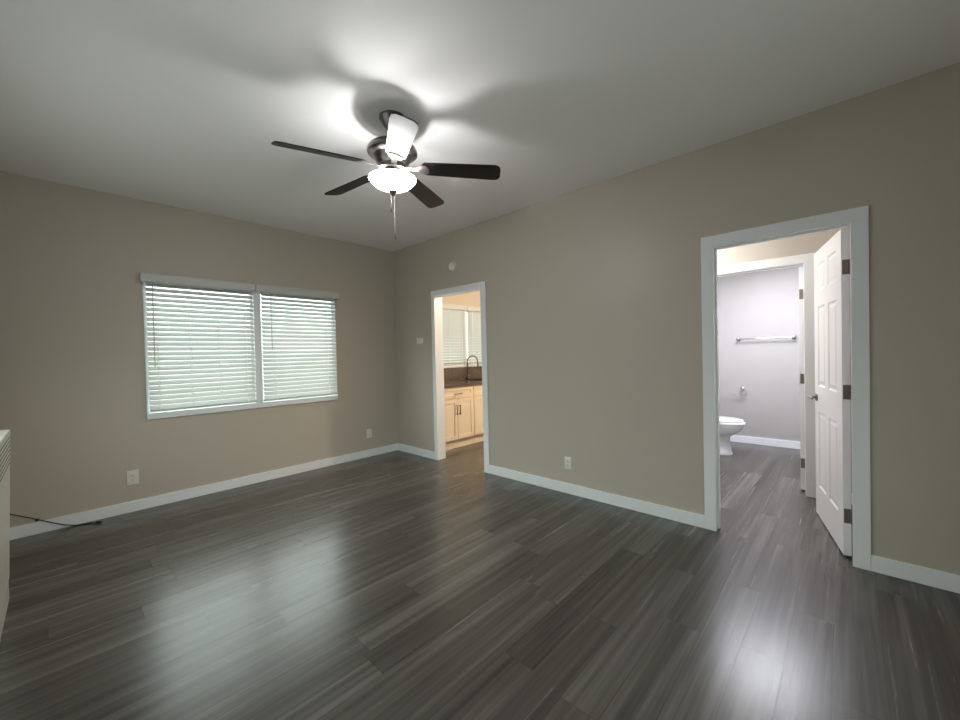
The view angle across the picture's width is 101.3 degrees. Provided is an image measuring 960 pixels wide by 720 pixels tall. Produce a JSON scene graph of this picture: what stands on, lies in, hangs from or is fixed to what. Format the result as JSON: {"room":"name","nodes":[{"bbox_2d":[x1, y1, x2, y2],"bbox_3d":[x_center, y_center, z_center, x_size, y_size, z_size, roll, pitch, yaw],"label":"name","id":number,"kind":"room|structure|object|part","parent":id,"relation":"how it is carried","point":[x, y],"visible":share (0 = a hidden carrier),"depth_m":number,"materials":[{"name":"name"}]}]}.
{"room":"empty living room","nodes":[
{"label":"empty living room","id":0,"kind":"room"},
{"bbox_2d":[0,171,479,526],"bbox_3d":[-1.335,-0.118,5.368,0.060,2.764,7.200,0,1,43],"label":"wall","id":1,"kind":"structure","parent":0,"point":[73,408],"depth_m":3.46,"materials":[{"name":"beige paint"}]},
{"bbox_2d":[127,469,138,485],"bbox_3d":[-3.057,1.034,3.467,0.009,0.126,0.080,0,1,43],"label":"wall outlet","id":2,"kind":"object","parent":1,"relation":"attached to","point":[133,475],"visible":1,"depth_m":3.46,"materials":[{"name":"white plastic"}]},
{"bbox_2d":[10,443,397,539],"bbox_3d":[-2.397,1.261,4.167,0.014,0.094,3.680,0,1,43],"label":"baseboard","id":3,"kind":"structure","parent":1,"relation":"attached to","point":[25,530],"depth_m":3.69,"materials":[{"name":"white paint"}]},
{"bbox_2d":[142,281,337,419],"bbox_3d":[-2.407,-0.120,4.206,0.082,1.265,1.810,0,1,43],"label":"window","id":4,"kind":"structure","parent":1,"relation":"in","point":[260,403],"depth_m":4.18,"materials":[{"name":"white paint"}]},
{"bbox_2d":[139,272,256,411],"bbox_3d":[-2.679,-0.165,3.826,0.080,1.241,0.920,0,1,43],"label":"window blind","id":5,"kind":"object","parent":4,"relation":"attached to","point":[152,280],"visible":1,"depth_m":3.80,"materials":[{"name":"white plastic"}]},
{"bbox_3d":[-2.928,-0.122,3.578,0.053,1.154,0.010,0,1,43],"label":"ladder cord","id":6,"kind":"part","parent":5,"relation":"part of","materials":[{"name":"white fabric"}]},
{"bbox_3d":[-2.762,-0.129,3.755,0.053,1.154,0.010,0,1,43],"label":"ladder cord","id":7,"kind":"part","parent":5,"relation":"part of","materials":[{"name":"white fabric"}]},
{"bbox_3d":[-2.666,0.445,3.852,0.050,0.020,0.864,0,1,43],"label":"rail","id":8,"kind":"part","parent":5,"relation":"part of","materials":[{"name":"white plastic"}]},
{"bbox_3d":[-2.600,-0.135,3.929,0.053,1.154,0.010,0,1,43],"label":"ladder cord","id":9,"kind":"part","parent":5,"relation":"part of","materials":[{"name":"white fabric"}]},
{"bbox_3d":[-2.436,-0.142,4.103,0.053,1.154,0.010,0,1,43],"label":"ladder cord","id":10,"kind":"part","parent":5,"relation":"part of","materials":[{"name":"white fabric"}]},
{"bbox_3d":[-2.731,-0.125,3.890,0.020,1.190,0.882,0,1,43],"label":"sash","id":11,"kind":"part","parent":4,"relation":"part of","materials":[{"name":"white paint"}]},
{"bbox_3d":[-2.393,0.484,4.216,0.082,0.055,1.810,0,1,43],"label":"sill","id":12,"kind":"part","parent":4,"relation":"part of","materials":[{"name":"white paint"}]},
{"bbox_2d":[255,284,338,400],"bbox_3d":[-2.047,-0.190,4.503,0.080,1.241,0.924,0,1,43],"label":"window blind","id":13,"kind":"object","parent":4,"relation":"attached to","point":[291,353],"visible":0.98,"depth_m":4.49,"materials":[{"name":"white plastic"}]},
{"bbox_3d":[-2.244,-0.149,4.309,0.053,1.154,0.010,0,1,43],"label":"ladder cord","id":14,"kind":"part","parent":13,"relation":"part of","materials":[{"name":"white fabric"}]},
{"bbox_3d":[-2.034,0.420,4.528,0.050,0.020,0.826,0,1,43],"label":"rail","id":15,"kind":"part","parent":13,"relation":"part of","materials":[{"name":"white plastic"}]},
{"bbox_3d":[-1.837,-0.166,4.744,0.053,1.154,0.010,0,1,43],"label":"ladder cord","id":16,"kind":"part","parent":13,"relation":"part of","materials":[{"name":"white fabric"}]},
{"bbox_3d":[-2.099,-0.151,4.567,0.020,1.190,0.837,0,1,43],"label":"sash","id":17,"kind":"part","parent":4,"relation":"part of","materials":[{"name":"white paint"}]},
{"bbox_2d":[367,429,371,437],"bbox_3d":[-1.457,0.964,5.178,0.009,0.116,0.072,0,1,43],"label":"wall outlet","id":18,"kind":"object","parent":1,"relation":"attached to","point":[369,431],"visible":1,"depth_m":5.18,"materials":[{"name":"white plastic"}]},
{"bbox_2d":[444,311,481,367],"bbox_3d":[-0.266,-0.362,6.496,0.082,0.954,1.800,0,1,43],"label":"window","id":19,"kind":"structure","parent":1,"relation":"in","point":[465,323],"depth_m":6.47,"materials":[{"name":"white paint"}]},
{"bbox_2d":[442,303,467,365],"bbox_3d":[-0.535,-0.390,6.120,0.080,0.963,0.926,0,1,43],"label":"window blind","id":20,"kind":"object","parent":19,"relation":"attached to","point":[453,316],"visible":0.62,"depth_m":6.26,"materials":[{"name":"white plastic"}]},
{"bbox_3d":[-0.256,0.103,6.504,0.082,0.025,1.800,0,1,43],"label":"sill","id":21,"kind":"part","parent":19,"relation":"part of","materials":[{"name":"white paint"}]},
{"bbox_2d":[466,306,481,364],"bbox_3d":[0.096,-0.415,6.794,0.080,0.963,0.908,0,1,43],"label":"window blind","id":22,"kind":"object","parent":19,"relation":"attached to","point":[473,313],"visible":0.3,"depth_m":6.60,"materials":[{"name":"white plastic"}]},
{"bbox_2d":[444,366,481,380],"bbox_3d":[-0.010,0.205,6.720,0.020,0.197,3.115,0,1,43],"label":"backsplash","id":23,"kind":"structure","parent":1,"relation":"attached to","point":[458,373],"depth_m":6.39,"materials":[{"name":"brown stone"}]},
{"bbox_2d":[0,441,959,719],"bbox_3d":[0.794,1.306,3.430,5.960,0.120,7.200,0,1,43],"label":"floor","id":24,"kind":"structure","parent":0,"point":[394,585],"depth_m":2.03,"materials":[{"name":"grey wood"}]},
{"bbox_2d":[0,430,9,639],"bbox_3d":[-2.403,0.868,1.833,0.900,0.954,0.255,0,1,43],"label":"wall heater","id":25,"kind":"object","parent":24,"relation":"on","point":[4,434],"visible":1,"depth_m":2.01,"materials":[{"name":"beige metal"}]},
{"bbox_2d":[10,514,101,525],"bbox_3d":[-3.391,1.197,3.059,0.660,0.304,0.078,-2,1,-38],"label":"coaxial cable","id":26,"kind":"object","parent":24,"relation":"on","point":[35,519],"visible":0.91,"depth_m":3.11,"materials":[{"name":"black rubber"}]},
{"bbox_2d":[444,385,473,449],"bbox_3d":[-0.520,0.805,5.714,0.640,0.869,0.658,0,1,43],"label":"base cabinet","id":27,"kind":"object","parent":24,"relation":"on","point":[459,401],"visible":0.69,"depth_m":5.54,"materials":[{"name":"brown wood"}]},
{"bbox_3d":[-0.428,0.833,5.406,0.019,0.564,0.321,0,1,43],"label":"door","id":28,"kind":"part","parent":27,"relation":"part of","materials":[{"name":"brown wood"}]},
{"bbox_3d":[-0.325,0.458,5.519,0.019,0.154,0.648,0,1,43],"label":"drawer","id":29,"kind":"part","parent":27,"relation":"part of","materials":[{"name":"brown wood"}]},
{"bbox_2d":[444,366,481,387],"bbox_3d":[0.216,0.223,6.509,0.638,0.235,3.115,0,1,43],"label":"countertop","id":30,"kind":"structure","parent":27,"relation":"on","point":[451,375],"depth_m":6.27,"materials":[{"name":"brown stone"}]},
{"bbox_2d":[456,378,481,380],"bbox_3d":[-0.014,0.406,6.234,0.404,0.198,0.624,0,1,43],"label":"sink","id":31,"kind":"object","parent":30,"relation":"in","point":[476,379],"visible":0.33,"depth_m":6.37,"materials":[{"name":"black metal"}]},
{"bbox_2d":[466,355,478,378],"bbox_3d":[-0.121,0.118,6.415,0.217,0.387,0.096,-1,1,9],"label":"kitchen faucet","id":32,"kind":"object","parent":30,"relation":"on","point":[468,375],"visible":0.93,"depth_m":6.39,"materials":[{"name":"silver metal"}]},
{"bbox_3d":[-0.205,0.824,5.644,0.019,0.564,0.321,0,1,43],"label":"door","id":33,"kind":"part","parent":27,"relation":"part of","materials":[{"name":"brown wood"}]},
{"bbox_2d":[472,384,483,442],"bbox_3d":[-0.033,0.786,6.235,0.640,0.869,0.760,0,1,43],"label":"base cabinet","id":34,"kind":"object","parent":24,"relation":"on","point":[477,389],"visible":0.26,"depth_m":5.84,"materials":[{"name":"brown wood"}]},
{"bbox_3d":[0.162,0.438,6.040,0.019,0.154,0.750,0,1,43],"label":"drawer","id":35,"kind":"part","parent":34,"relation":"part of","materials":[{"name":"brown wood"}]},
{"bbox_3d":[0.041,0.814,5.908,0.019,0.564,0.372,0,1,43],"label":"door","id":36,"kind":"part","parent":34,"relation":"part of","materials":[{"name":"brown wood"}]},
{"bbox_2d":[719,416,745,454],"bbox_3d":[2.948,0.780,5.025,0.743,0.782,0.440,0,1,43],"label":"toilet","id":37,"kind":"object","parent":24,"relation":"on","point":[728,426],"visible":0.35,"depth_m":4.81,"materials":[{"name":"white ceramic"}]},
{"bbox_3d":[3.005,0.741,4.971,0.550,0.026,0.372,0,1,43],"label":"lid","id":38,"kind":"part","parent":37,"relation":"part of","materials":[{"name":"white ceramic"}]},
{"bbox_3d":[3.014,0.772,4.964,0.563,0.027,0.380,0,1,43],"label":"seat","id":39,"kind":"part","parent":37,"relation":"part of","materials":[{"name":"white plastic"}]},
{"bbox_2d":[0,0,959,251],"bbox_3d":[-0.392,-1.522,2.187,5.960,0.100,3.920,0,1,43],"label":"ceiling","id":40,"kind":"structure","parent":0,"point":[183,104],"depth_m":2.12,"materials":[{"name":"paint"}]},
{"bbox_2d":[271,110,500,238],"bbox_3d":[-0.576,-1.106,2.385,1.217,0.728,1.272,-2,1,-35],"label":"ceiling fan","id":41,"kind":"object","parent":40,"relation":"hanging from","point":[393,152],"visible":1,"depth_m":2.35,"materials":[{"name":"brown wood"}]},
{"bbox_3d":[-0.881,-1.142,2.172,0.474,0.068,0.132,-2,1,-36],"label":"blade","id":42,"kind":"part","parent":41,"relation":"part of","materials":[{"name":"brown wood"}]},
{"bbox_3d":[-0.874,-1.178,2.664,0.475,0.042,0.133,-1,1,37],"label":"blade","id":43,"kind":"part","parent":41,"relation":"part of","materials":[{"name":"brown wood"}]},
{"bbox_3d":[-0.536,-1.079,2.419,0.284,0.075,0.284,4,5,43],"label":"lamp shade","id":44,"kind":"part","parent":41,"relation":"part of","materials":[{"name":"white glass"}]},
{"bbox_3d":[-0.413,-1.129,2.010,0.133,0.084,0.473,-2,1,-19],"label":"blade","id":45,"kind":"part","parent":41,"relation":"part of","materials":[{"name":"wood"}]},
{"bbox_3d":[-0.401,-1.184,2.812,0.135,0.034,0.475,-1,1,18],"label":"blade","id":46,"kind":"part","parent":41,"relation":"part of","materials":[{"name":"brown wood"}]},
{"bbox_3d":[-0.113,-1.156,2.406,0.474,0.063,0.135,-1,1,0],"label":"blade","id":47,"kind":"part","parent":41,"relation":"part of","materials":[{"name":"brown wood"}]},
{"bbox_2d":[393,62,959,574],"bbox_3d":[0.946,-0.142,3.590,5.700,2.764,0.120,0,1,43],"label":"wall","id":48,"kind":"structure","parent":0,"point":[594,299],"depth_m":2.97,"materials":[{"name":"beige paint"}]},
{"bbox_2d":[398,443,434,458],"bbox_3d":[-0.852,1.208,5.230,0.791,0.094,0.014,0,1,43],"label":"baseboard","id":49,"kind":"structure","parent":48,"relation":"attached to","point":[413,450],"depth_m":5.20,"materials":[{"name":"white paint"}]},
{"bbox_2d":[417,338,422,343],"bbox_3d":[-0.778,-0.247,5.097,0.110,0.080,0.028,0,1,43],"label":"thermostat","id":50,"kind":"object","parent":48,"relation":"attached to","point":[419,340],"visible":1,"depth_m":5.08,"materials":[{"name":"white plastic"}]},
{"bbox_2d":[448,261,456,271],"bbox_3d":[-0.332,-1.103,4.643,0.128,0.128,0.035,0,1,43],"label":"smoke detector","id":51,"kind":"object","parent":48,"relation":"attached to","point":[452,265],"visible":1,"depth_m":4.62,"materials":[{"name":"white plastic"}]},
{"bbox_2d":[431,281,489,472],"bbox_3d":[-0.211,0.193,4.673,0.918,2.112,0.137,0,1,43],"label":"door frame","id":52,"kind":"structure","parent":48,"relation":"attached to","point":[436,296],"depth_m":4.90,"materials":[{"name":"white paint"}]},
{"bbox_3d":[-0.565,0.198,4.923,0.060,2.112,0.016,0,1,43],"label":"casing","id":53,"kind":"part","parent":52,"relation":"part of","materials":[{"name":"white paint"}]},
{"bbox_3d":[-0.276,-0.825,4.613,0.918,0.071,0.017,0,1,43],"label":"head casing","id":54,"kind":"part","parent":52,"relation":"part of","materials":[{"name":"white paint"}]},
{"bbox_3d":[0.055,0.193,4.342,0.076,2.112,0.016,0,1,43],"label":"casing","id":55,"kind":"part","parent":52,"relation":"part of","materials":[{"name":"white paint"}]},
{"bbox_2d":[564,456,571,469],"bbox_3d":[0.817,0.959,3.663,0.072,0.116,0.009,0,1,43],"label":"wall outlet","id":56,"kind":"object","parent":48,"relation":"attached to","point":[567,460],"visible":1,"depth_m":3.66,"materials":[{"name":"white plastic"}]},
{"bbox_2d":[489,465,704,527],"bbox_3d":[0.878,1.195,3.611,2.113,0.094,0.014,0,1,43],"label":"baseboard","id":57,"kind":"structure","parent":48,"relation":"attached to","point":[674,514],"depth_m":3.39,"materials":[{"name":"white paint"}]},
{"bbox_2d":[701,205,870,570],"bbox_3d":[1.983,0.172,2.620,0.866,2.120,0.137,0,1,43],"label":"door frame","id":58,"kind":"structure","parent":48,"relation":"attached to","point":[857,219],"depth_m":2.35,"materials":[{"name":"white paint"}]},
{"bbox_3d":[1.654,0.176,2.847,0.076,2.120,0.016,0,1,43],"label":"casing","id":59,"kind":"part","parent":58,"relation":"part of","materials":[{"name":"white paint"}]},
{"bbox_3d":[1.918,-0.847,2.560,0.866,0.079,0.017,0,1,43],"label":"head casing","id":60,"kind":"part","parent":58,"relation":"part of","materials":[{"name":"white paint"}]},
{"bbox_3d":[2.230,0.171,2.308,0.078,2.120,0.016,0,1,43],"label":"casing","id":61,"kind":"part","parent":58,"relation":"part of","materials":[{"name":"white paint"}]},
{"bbox_2d":[807,228,851,555],"bbox_3d":[2.439,0.195,2.771,0.160,2.024,0.769,-1,1,35],"label":"door","id":62,"kind":"structure","parent":48,"relation":"in","point":[832,396],"depth_m":2.62,"materials":[{"name":"white paint"}]},
{"bbox_3d":[2.560,0.287,3.029,0.061,0.062,0.137,-1,1,31],"label":"handle","id":63,"kind":"part","parent":62,"relation":"part of","materials":[{"name":"silver metal"}]},
{"bbox_2d":[871,555,959,593],"bbox_3d":[2.647,1.180,1.957,0.999,0.094,0.014,0,1,43],"label":"baseboard","id":64,"kind":"structure","parent":48,"relation":"attached to","point":[947,581],"depth_m":2.17,"materials":[{"name":"white paint"}]},
{"bbox_2d":[717,266,802,441],"bbox_3d":[3.971,-0.066,5.235,2.030,2.420,0.150,0,1,43],"label":"wall","id":65,"kind":"structure","parent":0,"point":[761,304],"depth_m":5.30,"materials":[{"name":"paint"}]},
{"bbox_2d":[730,435,799,448],"bbox_3d":[3.909,1.099,5.225,1.880,0.094,0.014,0,1,43],"label":"baseboard","id":66,"kind":"structure","parent":65,"relation":"attached to","point":[734,438],"depth_m":5.28,"materials":[{"name":"white paint"}]},
{"bbox_2d":[736,335,796,340],"bbox_3d":[3.791,-0.290,5.239,0.659,0.056,0.079,0,1,43],"label":"towel bar","id":67,"kind":"object","parent":65,"relation":"attached to","point":[793,336],"visible":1,"depth_m":5.20,"materials":[{"name":"silver metal"}]},
{"bbox_2d":[717,227,851,492],"bbox_3d":[2.595,-0.011,3.764,2.030,2.420,0.120,0,1,43],"label":"wall","id":68,"kind":"structure","parent":0,"point":[809,243],"depth_m":3.54,"materials":[{"name":"paint"}]},
{"bbox_2d":[717,253,815,497],"bbox_3d":[2.617,0.139,3.738,0.879,2.120,0.137,0,1,43],"label":"door frame","id":69,"kind":"structure","parent":68,"relation":"attached to","point":[805,260],"depth_m":3.43,"materials":[{"name":"white paint"}]},
{"bbox_3d":[2.552,-0.879,3.678,0.879,0.079,0.017,0,1,43],"label":"head casing","id":70,"kind":"part","parent":69,"relation":"part of","materials":[{"name":"white paint"}]},
{"bbox_3d":[2.869,0.139,3.421,0.076,2.120,0.016,0,1,43],"label":"casing","id":71,"kind":"part","parent":69,"relation":"part of","materials":[{"name":"white paint"}]},
{"bbox_2d":[798,267,804,489],"bbox_3d":[3.170,0.160,3.821,0.158,2.022,0.722,0,1,43],"label":"door","id":72,"kind":"structure","parent":68,"relation":"in","point":[801,309],"depth_m":3.57,"materials":[{"name":"white paint"}]}
]}

